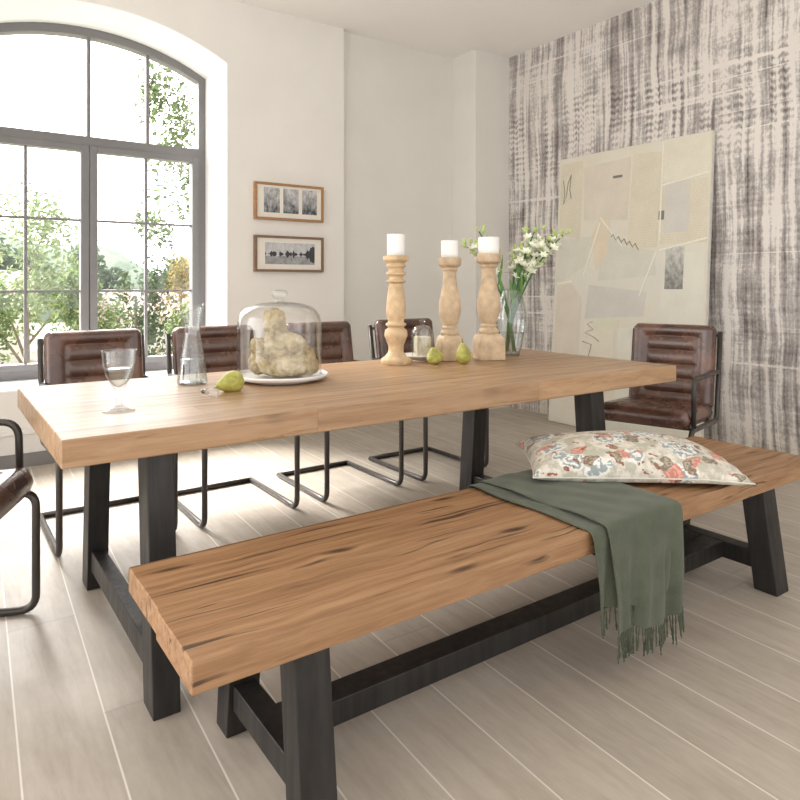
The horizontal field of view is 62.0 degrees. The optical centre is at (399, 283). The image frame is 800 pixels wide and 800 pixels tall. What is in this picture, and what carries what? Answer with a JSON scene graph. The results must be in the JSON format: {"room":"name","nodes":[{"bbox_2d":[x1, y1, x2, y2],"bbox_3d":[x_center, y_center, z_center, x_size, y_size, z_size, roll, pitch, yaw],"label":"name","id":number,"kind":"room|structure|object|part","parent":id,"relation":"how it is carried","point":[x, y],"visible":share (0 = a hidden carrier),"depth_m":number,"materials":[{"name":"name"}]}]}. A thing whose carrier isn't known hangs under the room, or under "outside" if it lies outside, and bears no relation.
{"room":"dining room","nodes":[
{"label":"dining room","id":0,"kind":"room"},
{"bbox_2d":[0,0,343,455],"bbox_3d":[-2.766,-0.479,4.210,5.210,3.230,0.610,0,0,-35],"label":"wall","id":1,"kind":"structure","parent":0,"point":[286,71],"depth_m":5.09,"materials":[{"name":"white paint"}]},
{"bbox_2d":[0,428,35,437],"bbox_3d":[-1.961,0.918,4.396,1.910,0.035,0.012,0,0,-35],"label":"trim","id":2,"kind":"structure","parent":1,"relation":"attached to","point":[30,430],"depth_m":4.10,"materials":[{"name":"white paint"}]},
{"bbox_2d":[0,450,54,469],"bbox_3d":[-2.578,1.093,3.961,5.230,0.085,0.014,0,0,-35],"label":"baseboard","id":3,"kind":"structure","parent":1,"relation":"attached to","point":[39,457],"depth_m":4.15,"materials":[{"name":"grey paint"}]},
{"bbox_2d":[0,369,173,392],"bbox_3d":[-2.108,0.660,4.605,1.710,0.013,0.502,0,0,-35],"label":"window sill","id":4,"kind":"structure","parent":1,"relation":"attached to","point":[5,386],"depth_m":4.40,"materials":[{"name":"white paint"}]},
{"bbox_2d":[0,22,205,381],"bbox_3d":[-2.252,-0.595,4.810,1.710,2.497,0.095,0,0,-35],"label":"window","id":5,"kind":"structure","parent":1,"relation":"in","point":[88,147],"depth_m":4.85,"materials":[{"name":"grey paint"}]},
{"bbox_2d":[0,0,227,325],"bbox_3d":[-2.108,-0.589,4.605,1.712,2.510,0.502,0,0,-35],"label":"window reveal","id":6,"kind":"structure","parent":1,"relation":"attached to","point":[172,43],"depth_m":4.93,"materials":[{"name":"white paint"}]},
{"bbox_2d":[253,181,323,222],"bbox_3d":[-0.856,-0.630,5.160,0.581,0.282,0.035,0,0,-35],"label":"framed picture","id":7,"kind":"object","parent":1,"relation":"attached to","point":[271,201],"visible":1,"depth_m":5.14,"materials":[{"name":"brown wood"}]},
{"bbox_2d":[264,187,279,212],"bbox_3d":[-0.975,-0.640,5.069,0.130,0.190,0.001,0,0,-35],"label":"print","id":8,"kind":"object","parent":7,"relation":"attached to","point":[271,194],"depth_m":5.07},
{"bbox_2d":[283,188,298,213],"bbox_3d":[-0.844,-0.640,5.161,0.130,0.190,0.001,0,0,-35],"label":"print","id":9,"kind":"object","parent":7,"relation":"attached to","point":[290,195],"depth_m":5.16},
{"bbox_2d":[302,190,316,214],"bbox_3d":[-0.713,-0.640,5.253,0.130,0.190,0.001,0,0,-35],"label":"print","id":10,"kind":"object","parent":7,"relation":"attached to","point":[309,197],"depth_m":5.25},
{"bbox_2d":[253,235,323,271],"bbox_3d":[-0.856,-0.232,5.160,0.581,0.275,0.035,0,0,-35],"label":"framed picture","id":11,"kind":"object","parent":1,"relation":"attached to","point":[271,253],"visible":1,"depth_m":5.14,"materials":[{"name":"brown wood"}]},
{"bbox_2d":[265,242,314,264],"bbox_3d":[-0.848,-0.234,5.158,0.420,0.165,0.001,0,0,-35],"label":"print","id":12,"kind":"object","parent":11,"relation":"attached to","point":[276,253],"depth_m":5.16},
{"bbox_2d":[344,32,451,360],"bbox_3d":[0.006,-0.479,6.197,1.610,3.230,0.550,0,0,-35],"label":"wall","id":13,"kind":"structure","parent":0,"point":[398,99],"depth_m":5.81,"materials":[{"name":"beige paint"}]},
{"bbox_2d":[0,407,799,799],"bbox_3d":[-0.321,1.161,2.134,6.820,0.050,6.700,0,0,-35],"label":"floor","id":14,"kind":"structure","parent":0,"point":[555,715],"depth_m":1.88,"materials":[{"name":"beige wood"}]},
{"bbox_2d":[0,419,39,616],"bbox_3d":[-1.496,0.683,2.008,0.617,0.906,0.497,0,0,-12],"label":"leather chair","id":15,"kind":"object","parent":14,"relation":"on","point":[16,484],"visible":1,"depth_m":2.28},
{"bbox_3d":[-1.542,0.588,2.239,0.508,0.256,0.025,0,0,-12],"label":"armrest","id":16,"kind":"part","parent":15,"relation":"part of","materials":[{"name":"black metal"}]},
{"bbox_3d":[-1.447,0.678,2.018,0.500,0.097,0.452,-3,1,-12],"label":"seat","id":17,"kind":"part","parent":15,"relation":"part of","materials":[{"name":"brown leather"}]},
{"bbox_3d":[-1.545,0.700,2.238,0.617,0.872,0.027,0,0,-12],"label":"frame","id":18,"kind":"part","parent":15,"relation":"part of","materials":[{"name":"black metal"}]},
{"bbox_2d":[37,328,177,556],"bbox_3d":[-1.380,0.683,3.119,0.497,0.906,0.617,0,0,-35],"label":"leather chair","id":19,"kind":"object","parent":14,"relation":"on","point":[66,357],"visible":0.43,"depth_m":3.24,"materials":[{"name":"brown leather"}]},
{"bbox_3d":[-1.573,0.700,2.983,0.027,0.872,0.617,0,0,-35],"label":"frame","id":20,"kind":"part","parent":19,"relation":"part of","materials":[{"name":"black metal"}]},
{"bbox_3d":[-1.502,0.455,3.291,0.452,0.460,0.084,0,-10,-35],"label":"backrest","id":21,"kind":"part","parent":19,"relation":"part of","materials":[{"name":"brown leather"}]},
{"bbox_3d":[-1.188,0.700,3.254,0.027,0.872,0.617,0,0,-35],"label":"frame","id":22,"kind":"part","parent":19,"relation":"part of","materials":[{"name":"black metal"}]},
{"bbox_2d":[165,325,299,527],"bbox_3d":[-0.878,0.683,3.447,0.497,0.906,0.617,0,0,-35],"label":"leather chair","id":23,"kind":"object","parent":14,"relation":"on","point":[223,348],"visible":0.38,"depth_m":3.55,"materials":[{"name":"brown leather"}]},
{"bbox_3d":[-1.070,0.700,3.312,0.027,0.872,0.617,0,0,-35],"label":"frame","id":24,"kind":"part","parent":23,"relation":"part of","materials":[{"name":"black metal"}]},
{"bbox_3d":[-1.000,0.455,3.620,0.452,0.460,0.084,0,-10,-35],"label":"backrest","id":25,"kind":"part","parent":23,"relation":"part of","materials":[{"name":"brown leather"}]},
{"bbox_3d":[-0.686,0.700,3.583,0.027,0.872,0.617,0,0,-35],"label":"frame","id":26,"kind":"part","parent":23,"relation":"part of","materials":[{"name":"black metal"}]},
{"bbox_2d":[276,321,403,501],"bbox_3d":[-0.355,0.683,3.816,0.497,0.906,0.617,0,0,-35],"label":"leather chair","id":27,"kind":"object","parent":14,"relation":"on","point":[337,347],"visible":0.25,"depth_m":3.96,"materials":[{"name":"brown leather"}]},
{"bbox_3d":[-0.547,0.700,3.680,0.027,0.872,0.617,0,0,-35],"label":"frame","id":28,"kind":"part","parent":27,"relation":"part of","materials":[{"name":"black metal"}]},
{"bbox_3d":[-0.476,0.455,3.988,0.452,0.460,0.084,0,-10,-35],"label":"backrest","id":29,"kind":"part","parent":27,"relation":"part of","materials":[{"name":"brown leather"}]},
{"bbox_3d":[-0.162,0.700,3.951,0.027,0.872,0.617,0,0,-35],"label":"frame","id":30,"kind":"part","parent":27,"relation":"part of","materials":[{"name":"black metal"}]},
{"bbox_2d":[18,349,675,720],"bbox_3d":[-0.057,0.756,2.746,2.557,0.760,0.998,0,0,-35],"label":"dining table","id":31,"kind":"object","parent":14,"relation":"on","point":[72,421],"visible":0.72,"depth_m":2.21,"materials":[{"name":"brown wood"}]},
{"bbox_3d":[-1.137,0.792,2.495,0.072,0.688,0.165,0,0,-35],"label":"leg","id":32,"kind":"part","parent":31,"relation":"part of","materials":[{"name":"metal"}]},
{"bbox_2d":[101,350,136,413],"bbox_3d":[-0.832,0.285,1.972,0.098,0.181,0.098,0,0,-35],"label":"goblet","id":33,"kind":"object","parent":31,"relation":"on","point":[101,350],"visible":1,"depth_m":1.96,"materials":[{"name":"clear glass"}]},
{"bbox_3d":[-0.658,0.792,1.815,0.072,0.688,0.165,0,0,-35],"label":"leg","id":34,"kind":"part","parent":31,"relation":"part of","materials":[{"name":"metal"}]},
{"bbox_2d":[177,302,207,385],"bbox_3d":[-0.780,0.223,2.504,0.112,0.307,0.112,0,0,-35],"label":"carafe","id":35,"kind":"object","parent":31,"relation":"on","point":[204,302],"visible":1,"depth_m":2.49,"materials":[{"name":"clear glass"}]},
{"bbox_2d":[214,370,243,391],"bbox_3d":[-0.604,0.344,2.330,0.118,0.079,0.082,0,0,-34],"label":"pear","id":36,"kind":"object","parent":31,"relation":"on","point":[231,381],"visible":0.97,"depth_m":2.31,"materials":[{"name":"food"}]},
{"bbox_2d":[240,369,327,384],"bbox_3d":[-0.462,0.362,2.609,0.360,0.028,0.360,0,0,-35],"label":"plate","id":37,"kind":"object","parent":31,"relation":"on","point":[248,376],"visible":0.65,"depth_m":2.51,"materials":[{"name":"white ceramic"}]},
{"bbox_2d":[237,295,322,374],"bbox_3d":[-0.471,0.191,2.608,0.333,0.338,0.333,0,0,30],"label":"glass dome","id":38,"kind":"object","parent":37,"relation":"on","point":[287,295],"visible":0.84,"depth_m":2.62,"materials":[{"name":"clear glass"}]},
{"bbox_2d":[248,308,318,376],"bbox_3d":[-0.454,0.231,2.607,0.269,0.274,0.185,0,0,13],"label":"cheese","id":39,"kind":"object","parent":37,"relation":"on","point":[282,352],"visible":1,"depth_m":2.55,"materials":[{"name":"beige food"}]},
{"bbox_2d":[381,255,410,365],"bbox_3d":[-0.019,0.122,3.130,0.141,0.508,0.141,0,0,-35],"label":"candle holder","id":40,"kind":"object","parent":31,"relation":"on","point":[395,334],"visible":1,"depth_m":3.09,"materials":[{"name":"brown wood"}]},
{"bbox_2d":[387,233,404,255],"bbox_3d":[-0.019,-0.186,3.130,0.085,0.107,0.085,0,0,-35],"label":"pillar candle","id":41,"kind":"object","parent":40,"relation":"on","point":[395,242],"visible":0.8,"depth_m":3.09,"materials":[{"name":"white wax"}]},
{"bbox_2d":[405,352,426,361],"bbox_3d":[0.098,0.359,3.260,0.178,0.034,0.178,0,0,-35],"label":"dish","id":42,"kind":"object","parent":31,"relation":"on","point":[410,355],"visible":0.62,"depth_m":3.21,"materials":[{"name":"white ceramic"}]},
{"bbox_2d":[414,336,430,355],"bbox_3d":[0.110,0.309,3.268,0.072,0.105,0.072,0,0,-15],"label":"candle","id":43,"kind":"object","parent":42,"relation":"on","point":[422,344],"visible":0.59,"depth_m":3.23,"materials":[{"name":"white wax"}]},
{"bbox_2d":[427,344,442,363],"bbox_3d":[0.164,0.328,3.125,0.079,0.098,0.077,0,0,-11],"label":"pear","id":44,"kind":"object","parent":31,"relation":"on","point":[434,356],"visible":1,"depth_m":3.10,"materials":[{"name":"green food"}]},
{"bbox_2d":[436,257,463,361],"bbox_3d":[0.245,0.123,3.284,0.114,0.505,0.114,0,0,-15],"label":"candle holder","id":45,"kind":"object","parent":31,"relation":"on","point":[448,342],"visible":1,"depth_m":3.24,"materials":[{"name":"brown wood"}]},
{"bbox_2d":[441,240,457,257],"bbox_3d":[0.245,-0.175,3.284,0.085,0.091,0.085,0,0,-35],"label":"pillar candle","id":46,"kind":"object","parent":45,"relation":"on","point":[449,248],"visible":0.8,"depth_m":3.25,"materials":[{"name":"white wax"}]},
{"bbox_2d":[456,341,470,363],"bbox_3d":[0.299,0.315,3.131,0.072,0.119,0.073,0,0,-24],"label":"pear","id":47,"kind":"object","parent":31,"relation":"on","point":[463,354],"visible":1,"depth_m":3.10,"materials":[{"name":"green food"}]},
{"bbox_3d":[0.384,0.792,3.469,0.085,0.688,0.142,0,0,-35],"label":"leg","id":48,"kind":"part","parent":31,"relation":"part of","materials":[{"name":"metal"}]},
{"bbox_2d":[473,254,504,360],"bbox_3d":[0.443,0.114,3.325,0.132,0.524,0.132,0,0,-10],"label":"candle holder","id":49,"kind":"object","parent":31,"relation":"on","point":[488,345],"visible":1,"depth_m":3.28,"materials":[{"name":"brown wood"}]},
{"bbox_2d":[478,237,498,253],"bbox_3d":[0.443,-0.194,3.325,0.105,0.091,0.105,0,0,-35],"label":"pillar candle","id":50,"kind":"object","parent":49,"relation":"on","point":[486,245],"visible":0.84,"depth_m":3.28,"materials":[{"name":"white wax"}]},
{"bbox_2d":[496,289,526,354],"bbox_3d":[0.588,0.201,3.527,0.166,0.350,0.166,0,0,-35],"label":"flower vase","id":51,"kind":"object","parent":31,"relation":"on","point":[510,352],"visible":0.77,"depth_m":3.52,"materials":[{"name":"clear glass"}]},
{"bbox_2d":[461,238,515,351],"bbox_3d":[0.468,0.056,3.512,0.294,0.602,0.134,0,0,-1],"label":"flower","id":52,"kind":"object","parent":51,"relation":"in","point":[471,246],"visible":0.7,"depth_m":3.51,"materials":[{"name":"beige plant"}]},
{"bbox_2d":[475,224,513,351],"bbox_3d":[0.497,0.018,3.536,0.212,0.676,0.094,0,0,25],"label":"flower","id":53,"kind":"object","parent":51,"relation":"in","point":[483,226],"visible":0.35,"depth_m":3.53,"materials":[{"name":"green plant"}]},
{"bbox_2d":[504,242,530,350],"bbox_3d":[0.621,0.067,3.551,0.158,0.580,0.113,0,0,-6],"label":"flower","id":54,"kind":"object","parent":51,"relation":"in","point":[515,248],"visible":0.6,"depth_m":3.53,"materials":[{"name":"beige plant"}]},
{"bbox_3d":[0.599,0.086,3.539,0.102,0.542,0.013,0,0,-26],"label":"stem","id":55,"kind":"part","parent":54,"relation":"part of","materials":[{"name":"green plant"}]},
{"bbox_2d":[507,245,544,350],"bbox_3d":[0.670,0.069,3.555,0.220,0.575,0.135,0,0,-21],"label":"flower","id":56,"kind":"object","parent":51,"relation":"in","point":[526,271],"visible":0.28,"depth_m":3.54,"materials":[{"name":"beige plant"}]},
{"bbox_2d":[507,225,546,350],"bbox_3d":[0.665,0.022,3.509,0.159,0.668,0.160,0,0,-35],"label":"flower","id":57,"kind":"object","parent":51,"relation":"in","point":[532,241],"visible":1,"depth_m":3.50,"materials":[{"name":"beige plant"}]},
{"bbox_3d":[0.637,0.038,3.513,0.152,0.637,0.014,0,0,15],"label":"stem","id":58,"kind":"part","parent":57,"relation":"part of","materials":[{"name":"green plant"}]},
{"bbox_2d":[509,232,557,341],"bbox_3d":[0.704,0.041,3.525,0.221,0.632,0.184,0,0,-35],"label":"flower","id":59,"kind":"object","parent":51,"relation":"in","point":[531,269],"visible":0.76,"depth_m":3.50,"materials":[{"name":"beige plant"}]},
{"bbox_2d":[511,228,572,325],"bbox_3d":[0.730,0.031,3.504,0.348,0.652,0.133,0,0,4],"label":"flower","id":60,"kind":"object","parent":51,"relation":"in","point":[533,262],"visible":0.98,"depth_m":3.49,"materials":[{"name":"beige plant"}]},
{"bbox_3d":[0.824,0.792,2.843,0.085,0.688,0.142,0,0,-35],"label":"leg","id":61,"kind":"part","parent":31,"relation":"part of","materials":[{"name":"metal"}]},
{"bbox_2d":[368,318,488,480],"bbox_3d":[0.169,0.683,4.184,0.497,0.906,0.617,0,0,-35],"label":"leather chair","id":62,"kind":"object","parent":14,"relation":"on","point":[423,329],"visible":0.2,"depth_m":4.26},
{"bbox_3d":[-0.023,0.700,4.048,0.027,0.872,0.617,0,0,-35],"label":"frame","id":63,"kind":"part","parent":62,"relation":"part of","materials":[{"name":"black metal"}]},
{"bbox_3d":[0.047,0.455,4.356,0.452,0.460,0.084,0,-10,-35],"label":"backrest","id":64,"kind":"part","parent":62,"relation":"part of","materials":[{"name":"brown leather"}]},
{"bbox_3d":[0.361,0.700,4.319,0.027,0.872,0.617,0,0,-35],"label":"frame","id":65,"kind":"part","parent":62,"relation":"part of","materials":[{"name":"black metal"}]},
{"bbox_2d":[129,436,799,799],"bbox_3d":[0.475,0.906,2.088,2.420,0.460,0.496,0,0,-35],"label":"bench","id":66,"kind":"object","parent":14,"relation":"on","point":[224,616],"visible":0.84,"depth_m":1.63,"materials":[{"name":"brown wood"}]},
{"bbox_3d":[-0.407,0.938,1.698,0.083,0.397,0.119,0,0,-35],"label":"leg","id":67,"kind":"part","parent":66,"relation":"part of","materials":[{"name":"metal"}]},
{"bbox_3d":[-0.191,0.938,1.390,0.083,0.397,0.119,0,0,-35],"label":"leg","id":68,"kind":"part","parent":66,"relation":"part of","materials":[{"name":"metal"}]},
{"bbox_2d":[467,469,684,663],"bbox_3d":[0.545,0.861,2.110,0.406,0.415,0.566,0,0,-35],"label":"throw blanket","id":69,"kind":"object","parent":66,"relation":"on","point":[637,533],"visible":0.93,"depth_m":1.93,"materials":[{"name":"green fabric"}]},
{"bbox_2d":[515,431,755,485],"bbox_3d":[0.804,0.605,2.402,0.718,0.124,0.459,0,0,2],"label":"cushion","id":70,"kind":"object","parent":66,"relation":"on","point":[587,456],"visible":1,"depth_m":2.23,"materials":[{"name":"fabric"}]},
{"bbox_3d":[1.159,0.938,2.787,0.088,0.397,0.139,0,0,-35],"label":"leg","id":71,"kind":"part","parent":66,"relation":"part of","materials":[{"name":"metal"}]},
{"bbox_3d":[1.363,0.938,2.496,0.088,0.397,0.139,0,0,-35],"label":"leg","id":72,"kind":"part","parent":66,"relation":"part of","materials":[{"name":"metal"}]},
{"bbox_2d":[548,130,714,437],"bbox_3d":[1.689,0.045,5.031,0.182,2.182,1.342,0,0,-35],"label":"painting","id":73,"kind":"object","parent":14,"relation":"on","point":[637,249],"visible":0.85,"depth_m":4.98,"materials":[{"name":"paper"}]},
{"bbox_2d":[604,323,722,436],"bbox_3d":[1.410,0.683,3.610,0.497,0.906,0.617,0,0,38],"label":"leather chair","id":74,"kind":"object","parent":14,"relation":"on","point":[686,402],"visible":0.84,"depth_m":3.66,"materials":[{"name":"brown leather"}]},
{"bbox_3d":[1.225,0.700,3.755,0.027,0.872,0.617,0,0,38],"label":"frame","id":75,"kind":"part","parent":74,"relation":"part of","materials":[{"name":"black metal"}]},
{"bbox_3d":[1.283,0.724,3.449,0.470,0.018,0.017,0,0,38],"label":"cross rod","id":76,"kind":"part","parent":74,"relation":"part of","materials":[{"name":"black metal"}]},
{"bbox_3d":[1.379,0.678,3.571,0.452,0.097,0.500,0,-3,38],"label":"seat","id":77,"kind":"part","parent":74,"relation":"part of","materials":[{"name":"brown leather"}]},
{"bbox_3d":[1.541,0.455,3.775,0.452,0.460,0.084,0,-10,38],"label":"backrest","id":78,"kind":"part","parent":74,"relation":"part of","materials":[{"name":"brown leather"}]},
{"bbox_3d":[1.594,0.700,3.464,0.027,0.872,0.617,0,0,38],"label":"frame","id":79,"kind":"part","parent":74,"relation":"part of","materials":[{"name":"black metal"}]},
{"bbox_3d":[1.592,0.588,3.461,0.025,0.256,0.508,0,0,38],"label":"armrest","id":80,"kind":"part","parent":74,"relation":"part of","materials":[{"name":"black metal"}]},
{"bbox_2d":[234,0,655,58],"bbox_3d":[-0.321,-2.154,2.134,6.820,0.120,6.700,0,0,-35],"label":"ceiling","id":81,"kind":"structure","parent":0,"point":[451,29],"depth_m":5.25,"materials":[{"name":"paint"}]},
{"bbox_2d":[452,49,508,408],"bbox_3d":[0.748,-0.479,6.184,0.410,3.230,0.324,0,0,-35],"label":"wall pier","id":82,"kind":"object","parent":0,"point":[480,79],"visible":0.71,"depth_m":6.06,"materials":[{"name":"beige paint"}]},
{"bbox_2d":[509,0,799,455],"bbox_3d":[2.512,-0.479,4.163,0.150,3.230,6.760,0,0,-35],"label":"wall","id":83,"kind":"structure","parent":0,"point":[657,70],"depth_m":4.52,"materials":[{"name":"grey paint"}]},
{"label":"outside","id":84,"kind":"structure","parent":0,"visible":0},
{"bbox_2d":[0,232,152,323],"bbox_3d":[-28.754,-1.811,76.091,120.000,10.495,30.000,0,0,-35],"label":"hill","id":85,"kind":"structure","parent":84,"point":[112,258],"depth_m":69.12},
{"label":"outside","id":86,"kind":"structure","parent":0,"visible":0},
{"bbox_2d":[30,323,72,362],"bbox_3d":[-28.362,3.436,58.150,140.000,0.200,115.800,0,0,-35],"label":"ground","id":87,"kind":"structure","parent":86,"point":[48,326],"depth_m":45.81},
{"bbox_2d":[0,278,23,363],"bbox_3d":[-6.132,1.607,9.584,1.443,3.463,1.302,0,0,22],"label":"shrub","id":88,"kind":"object","parent":87,"relation":"on","point":[3,311],"visible":0.37,"depth_m":9.72,"materials":[{"name":"green plant"}]},
{"bbox_2d":[0,270,37,364],"bbox_3d":[-17.665,1.386,26.429,5.600,3.900,5.600,0,0,-25],"label":"house","id":89,"kind":"structure","parent":87,"relation":"on","point":[16,348],"depth_m":25.20,"materials":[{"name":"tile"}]},
{"bbox_2d":[0,237,43,337],"bbox_3d":[-19.864,0.398,32.916,4.304,5.883,4.152,0,0,-35],"label":"tree","id":90,"kind":"object","parent":87,"relation":"on","point":[8,261],"visible":0.12,"depth_m":33.45,"materials":[{"name":"green plant"}]},
{"bbox_2d":[0,172,99,363],"bbox_3d":[-5.952,0.804,10.512,1.874,5.065,2.157,0,0,-1],"label":"birch tree","id":91,"kind":"object","parent":87,"relation":"on","point":[47,228],"visible":0.67,"depth_m":10.39,"materials":[{"name":"green plant"}]},
{"bbox_2d":[45,265,131,330],"bbox_3d":[-4.333,1.536,9.143,1.305,3.604,1.021,0,0,-35],"label":"shrub","id":92,"kind":"object","parent":87,"relation":"on","point":[66,302],"visible":0.2,"depth_m":9.02,"materials":[{"name":"green plant"}]},
{"bbox_2d":[67,243,133,330],"bbox_3d":[-16.988,0.504,37.778,3.593,5.959,4.629,0,0,-35],"label":"tree","id":93,"kind":"object","parent":87,"relation":"on","point":[105,276],"visible":0.16,"depth_m":36.87,"materials":[{"name":"green plant"}]},
{"bbox_2d":[76,289,188,355],"bbox_3d":[-11.283,1.786,29.695,5.100,3.100,4.600,0,0,40],"label":"house","id":94,"kind":"structure","parent":87,"relation":"on","point":[109,294],"depth_m":27.85,"materials":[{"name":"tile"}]},
{"bbox_2d":[99,243,186,355],"bbox_3d":[-6.603,1.244,16.770,2.552,4.509,1.962,0,0,-12],"label":"shrub","id":95,"kind":"object","parent":87,"relation":"on","point":[157,283],"visible":0.32,"depth_m":16.55,"materials":[{"name":"green plant"}]},
{"bbox_2d":[132,57,194,251],"bbox_3d":[-2.452,0.246,8.709,2.100,6.184,1.075,0,0,-35],"label":"tree","id":96,"kind":"object","parent":87,"relation":"on","point":[156,88],"visible":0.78,"depth_m":8.28,"materials":[{"name":"green plant"}]},
{"bbox_2d":[152,252,188,355],"bbox_3d":[-5.979,1.251,17.654,1.865,4.305,1.884,0,0,37],"label":"autumn tree","id":97,"kind":"object","parent":87,"relation":"on","point":[174,277],"visible":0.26,"depth_m":17.48,"materials":[{"name":"orange plant"}]},
{"bbox_2d":[163,257,188,288],"bbox_3d":[-12.335,0.781,38.865,3.440,5.422,4.601,0,0,17],"label":"tree","id":98,"kind":"object","parent":87,"relation":"on","point":[174,259],"visible":0.03,"depth_m":37.58,"materials":[{"name":"plant"}]},
{"bbox_2d":[164,298,188,340],"bbox_3d":[-4.884,1.842,15.152,1.219,3.096,0.890,0,0,-35],"label":"shrub","id":99,"kind":"object","parent":87,"relation":"on","point":[185,321],"visible":0.16,"depth_m":15.05,"materials":[{"name":"green plant"}]}
]}

